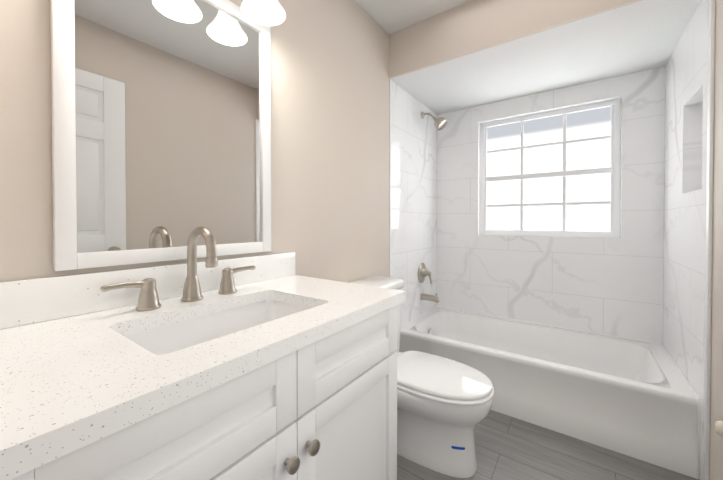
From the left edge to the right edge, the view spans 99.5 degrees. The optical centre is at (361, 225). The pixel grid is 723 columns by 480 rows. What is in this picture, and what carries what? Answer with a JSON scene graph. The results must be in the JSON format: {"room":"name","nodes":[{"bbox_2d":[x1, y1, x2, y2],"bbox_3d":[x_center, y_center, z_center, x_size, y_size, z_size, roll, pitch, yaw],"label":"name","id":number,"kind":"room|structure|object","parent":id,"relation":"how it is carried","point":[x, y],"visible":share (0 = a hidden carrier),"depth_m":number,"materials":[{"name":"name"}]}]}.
{"room":"bathroom","nodes":[
{"label":"bathroom","id":0,"kind":"room"},
{"bbox_2d":[0,0,389,282],"bbox_3d":[-0.556,-0.092,1.167,0.100,2.440,2.470,0,1,35],"label":"wall","id":1,"kind":"structure","parent":0,"point":[330,149],"depth_m":1.47,"materials":[{"name":"beige paint"}]},
{"bbox_2d":[50,0,270,270],"bbox_3d":[-0.578,-0.360,1.025,0.022,0.940,0.653,0,1,35],"label":"mirror","id":2,"kind":"object","parent":1,"relation":"attached to","point":[161,130],"visible":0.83,"depth_m":0.95,"materials":[{"name":"white mirror"}]},
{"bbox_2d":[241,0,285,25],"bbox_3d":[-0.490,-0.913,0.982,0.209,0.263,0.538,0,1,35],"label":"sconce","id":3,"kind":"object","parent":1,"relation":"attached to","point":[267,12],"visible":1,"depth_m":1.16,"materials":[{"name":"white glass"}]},
{"bbox_2d":[389,79,390,276],"bbox_3d":[0.202,0.047,2.140,0.006,2.140,0.016,0,1,35],"label":"trim","id":4,"kind":"structure","parent":1,"relation":"attached to","point":[390,191],"depth_m":2.13,"materials":[{"name":"white"}]},
{"bbox_2d":[391,80,436,326],"bbox_3d":[0.440,0.003,2.565,0.100,2.220,0.960,0,1,35],"label":"wall tiles","id":5,"kind":"structure","parent":1,"relation":"attached to","point":[413,190],"depth_m":2.44,"materials":[{"name":"tile"}]},
{"bbox_2d":[418,263,431,284],"bbox_3d":[0.544,0.400,2.556,0.084,0.176,0.172,0,1,35],"label":"tub valve","id":6,"kind":"object","parent":5,"relation":"attached to","point":[423,272],"visible":1,"depth_m":2.54,"materials":[{"name":"silver metal"}]},
{"bbox_2d":[420,293,440,302],"bbox_3d":[0.577,0.594,2.535,0.165,0.079,0.060,0,1,35],"label":"tub spout","id":7,"kind":"object","parent":5,"relation":"attached to","point":[428,297],"visible":1,"depth_m":2.52,"materials":[{"name":"silver metal"}]},
{"bbox_2d":[421,111,446,129],"bbox_3d":[0.595,-0.867,2.506,0.209,0.181,0.104,0,1,35],"label":"shower head","id":8,"kind":"object","parent":5,"relation":"attached to","point":[440,123],"visible":1,"depth_m":2.47},
{"bbox_2d":[355,0,470,33],"bbox_3d":[0.103,-1.346,0.683,1.720,0.080,2.470,0,1,35],"label":"ceiling","id":9,"kind":"structure","parent":0,"point":[390,16],"depth_m":1.88,"materials":[{"name":"paint"}]},
{"bbox_2d":[389,0,641,78],"bbox_3d":[0.815,-1.167,1.682,1.520,0.300,0.020,0,1,35],"label":"wall","id":10,"kind":"structure","parent":0,"point":[468,28],"depth_m":1.77,"materials":[{"name":"beige paint"}]},
{"bbox_2d":[391,0,700,113],"bbox_3d":[1.070,-1.062,2.042,1.520,0.080,0.860,0,1,35],"label":"ceiling","id":11,"kind":"structure","parent":0,"point":[642,35],"depth_m":1.88,"materials":[{"name":"paint"}]},
{"bbox_2d":[397,410,698,479],"bbox_3d":[0.382,1.154,1.102,1.720,0.050,3.430,0,1,35],"label":"floor","id":12,"kind":"structure","parent":0,"point":[507,447],"depth_m":1.47,"materials":[{"name":"grey tile"}]},
{"bbox_2d":[0,226,405,479],"bbox_3d":[-0.357,0.567,0.851,0.596,1.129,0.966,0,1,35],"label":"bathroom vanity","id":13,"kind":"object","parent":12,"relation":"on","point":[258,367],"visible":1,"depth_m":0.67,"materials":[{"name":"white"}]},
{"bbox_2d":[100,226,255,310],"bbox_3d":[-0.488,0.116,0.924,0.164,0.228,0.448,0,1,35],"label":"faucet","id":14,"kind":"object","parent":13,"relation":"on","point":[192,299],"depth_m":0.93,"materials":[{"name":"silver metal"}]},
{"bbox_2d":[124,300,309,354],"bbox_3d":[-0.345,0.347,0.826,0.352,0.158,0.532,0,1,35],"label":"sink","id":15,"kind":"object","parent":13,"relation":"in","point":[168,336],"depth_m":0.92,"materials":[{"name":"white ceramic"}]},
{"bbox_2d":[350,276,493,477],"bbox_3d":[0.276,0.723,1.578,0.759,0.802,0.448,0,1,35],"label":"toilet","id":16,"kind":"object","parent":12,"relation":"on","point":[444,405],"visible":0.62,"depth_m":1.41,"materials":[{"name":"white ceramic"}]},
{"bbox_2d":[399,307,697,478],"bbox_3d":[1.098,0.940,2.104,1.514,0.355,0.757,0,1,35],"label":"bathtub","id":17,"kind":"object","parent":12,"relation":"on","point":[636,399],"visible":0.83,"depth_m":1.73,"materials":[{"name":"white ceramic"}]},
{"bbox_2d":[437,66,664,343],"bbox_3d":[1.349,0.004,2.445,1.520,2.220,0.100,0,1,35],"label":"wall tile","id":18,"kind":"structure","parent":0,"point":[611,286],"depth_m":2.26,"materials":[{"name":"tile"}]},
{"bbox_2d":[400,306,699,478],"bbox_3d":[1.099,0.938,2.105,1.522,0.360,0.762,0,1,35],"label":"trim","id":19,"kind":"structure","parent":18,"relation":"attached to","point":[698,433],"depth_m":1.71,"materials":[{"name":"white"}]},
{"bbox_2d":[480,98,620,237],"bbox_3d":[1.424,-0.401,2.407,0.940,0.970,0.042,0,1,35],"label":"window","id":20,"kind":"structure","parent":18,"relation":"in","point":[555,173],"depth_m":2.36,"materials":[{"name":"white glass"}]},
{"bbox_2d":[488,235,620,238],"bbox_3d":[1.400,0.086,2.379,0.940,0.004,0.049,0,1,35],"label":"window sill","id":21,"kind":"structure","parent":18,"relation":"attached to","point":[542,236],"depth_m":2.39,"materials":[{"name":"stone"}]},
{"bbox_2d":[709,0,722,479],"bbox_3d":[0.763,-0.081,0.227,0.100,2.440,2.470,0,1,35],"label":"wall","id":22,"kind":"structure","parent":0,"point":[716,439],"depth_m":1.19,"materials":[{"name":"beige paint"}]},
{"bbox_2d":[662,0,708,479],"bbox_3d":[1.759,0.013,1.624,0.100,2.220,0.960,0,1,35],"label":"wall tiles","id":23,"kind":"structure","parent":22,"relation":"attached to","point":[685,180],"depth_m":1.58,"materials":[{"name":"tile"}]},
{"bbox_2d":[684,85,702,105],"bbox_3d":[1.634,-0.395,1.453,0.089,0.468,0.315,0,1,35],"label":"sill","id":24,"kind":"structure","parent":22,"relation":"attached to","point":[696,97],"depth_m":1.50,"materials":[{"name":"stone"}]},
{"bbox_2d":[703,0,715,479],"bbox_3d":[1.427,0.057,1.256,0.012,2.140,0.034,0,1,35],"label":"trim","id":25,"kind":"structure","parent":22,"relation":"attached to","point":[709,232],"depth_m":1.25,"materials":[{"name":"white"}]},
{"bbox_2d":[714,421,722,436],"bbox_3d":[1.099,0.632,0.870,0.089,0.090,0.215,0,1,35],"label":"toilet paper holder","id":26,"kind":"object","parent":22,"relation":"attached to","point":[718,426],"visible":1,"depth_m":0.95,"materials":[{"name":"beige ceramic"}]}
]}

